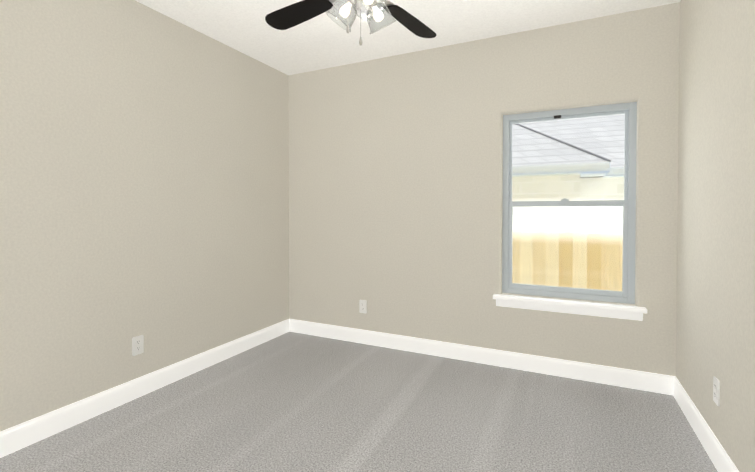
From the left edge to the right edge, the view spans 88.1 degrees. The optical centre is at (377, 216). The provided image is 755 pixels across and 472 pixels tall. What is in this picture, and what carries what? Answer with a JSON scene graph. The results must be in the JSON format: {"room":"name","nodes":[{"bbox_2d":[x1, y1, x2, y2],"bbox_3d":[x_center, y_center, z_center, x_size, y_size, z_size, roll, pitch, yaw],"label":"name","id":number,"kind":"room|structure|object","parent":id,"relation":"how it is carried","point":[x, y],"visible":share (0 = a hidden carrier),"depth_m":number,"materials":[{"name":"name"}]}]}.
{"room":"empty bedroom","nodes":[
{"label":"empty bedroom","id":0,"kind":"room"},
{"bbox_2d":[0,0,288,431],"bbox_3d":[-2.098,-0.103,1.967,0.140,2.740,5.280,0,1,26],"label":"wall","id":1,"kind":"structure","parent":0,"point":[144,170],"depth_m":2.63,"materials":[{"name":"paint"}]},
{"bbox_2d":[132,335,143,355],"bbox_3d":[-1.664,0.896,2.712,0.009,0.129,0.078,0,1,26],"label":"electrical outlet","id":2,"kind":"object","parent":1,"relation":"attached to","point":[137,345],"visible":1,"depth_m":2.71,"materials":[{"name":"white plastic"}]},
{"bbox_2d":[0,319,289,457],"bbox_3d":[-2.028,1.201,1.952,0.016,0.132,5.000,0,1,26],"label":"baseboard","id":3,"kind":"structure","parent":1,"relation":"attached to","point":[25,434],"depth_m":2.60,"materials":[{"name":"white wood"}]},
{"bbox_2d":[0,331,717,471],"bbox_3d":[-0.512,1.338,1.224,3.660,0.120,5.280,0,1,26],"label":"floor","id":4,"kind":"structure","parent":0,"point":[289,401],"depth_m":2.38,"materials":[{"name":"carpet"}]},
{"bbox_2d":[135,0,680,74],"bbox_3d":[-0.512,-1.542,1.183,3.660,0.160,5.280,0,1,26],"label":"ceiling","id":5,"kind":"structure","parent":0,"point":[322,41],"depth_m":3.03,"materials":[{"name":"paint"}]},
{"bbox_2d":[265,0,435,45],"bbox_3d":[-0.071,-1.170,2.024,1.090,0.609,1.090,0,1,-10],"label":"ceiling fan","id":6,"kind":"object","parent":5,"relation":"hanging from","point":[292,15],"visible":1,"depth_m":2.24,"materials":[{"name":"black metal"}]},
{"bbox_2d":[288,2,679,375],"bbox_3d":[0.602,-0.126,3.519,3.380,2.740,0.140,0,1,26],"label":"wall","id":7,"kind":"structure","parent":0,"point":[396,192],"depth_m":3.39,"materials":[{"name":"paint"}]},
{"bbox_2d":[359,300,366,313],"bbox_3d":[-0.142,0.880,3.809,0.078,0.129,0.009,0,1,26],"label":"electrical outlet","id":8,"kind":"object","parent":7,"relation":"attached to","point":[362,306],"visible":1,"depth_m":3.81,"materials":[{"name":"white plastic"}]},
{"bbox_2d":[289,319,674,394],"bbox_3d":[0.568,1.179,3.468,3.380,0.132,0.016,0,1,26],"label":"baseboard","id":9,"kind":"structure","parent":7,"relation":"attached to","point":[637,380],"depth_m":3.24,"materials":[{"name":"white wood"}]},
{"bbox_2d":[502,102,636,303],"bbox_3d":[1.500,-0.100,3.126,0.966,1.516,0.060,0,1,26],"label":"window","id":10,"kind":"structure","parent":7,"relation":"in","point":[626,294],"depth_m":3.07,"materials":[{"name":"grey plastic"}]},
{"bbox_2d":[512,206,622,290],"bbox_3d":[1.511,0.253,3.153,0.854,0.707,0.001,0,1,26],"label":"screen","id":11,"kind":"object","parent":10,"relation":"attached to","point":[597,253],"depth_m":3.14,"materials":[{"name":"clear glass"}]},
{"bbox_2d":[496,299,642,320],"bbox_3d":[1.448,0.717,3.028,1.020,0.066,0.034,0,1,26],"label":"apron","id":12,"kind":"object","parent":7,"relation":"attached to","point":[580,310],"visible":0.7,"depth_m":3.00,"materials":[{"name":"white wood"}]},
{"bbox_2d":[493,293,646,313],"bbox_3d":[1.456,0.667,3.046,1.060,0.032,0.147,0,1,26],"label":"window sill","id":13,"kind":"structure","parent":7,"relation":"attached to","point":[596,305],"depth_m":2.97,"materials":[{"name":"white wood"}]},
{"bbox_2d":[676,0,754,471],"bbox_3d":[1.074,-0.081,0.441,0.140,2.740,5.280,0,1,26],"label":"wall","id":14,"kind":"structure","parent":0,"point":[715,321],"depth_m":1.99,"materials":[{"name":"paint"}]},
{"bbox_2d":[673,376,738,471],"bbox_3d":[1.004,1.222,0.493,0.016,0.132,5.000,0,1,26],"label":"baseboard","id":15,"kind":"structure","parent":14,"relation":"attached to","point":[721,460],"depth_m":2.14,"materials":[{"name":"white wood"}]},
{"bbox_2d":[713,376,719,405],"bbox_3d":[1.734,0.894,1.999,0.009,0.129,0.078,0,1,26],"label":"electrical outlet","id":16,"kind":"object","parent":14,"relation":"attached to","point":[716,390],"visible":0.98,"depth_m":1.99,"materials":[{"name":"white plastic"}]},
{"label":"outside","id":17,"kind":"structure","parent":0,"visible":0},
{"bbox_3d":[4.914,1.725,11.793,28.000,0.100,18.460,0,1,26],"label":"ground","id":18,"kind":"structure","parent":17,"visible":0},
{"bbox_2d":[512,230,622,290],"bbox_3d":[2.553,0.975,4.496,10.062,1.611,0.163,0,1,26],"label":"fence","id":19,"kind":"object","parent":18,"relation":"on","point":[559,262],"depth_m":4.55,"materials":[{"name":"brown wood"}]},
{"bbox_2d":[512,114,624,233],"bbox_3d":[5.238,-1.281,11.286,21.813,5.926,11.015,0,1,26],"label":"neighbouring house","id":20,"kind":"structure","parent":18,"relation":"on","point":[540,148],"depth_m":7.06,"materials":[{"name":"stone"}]}
]}

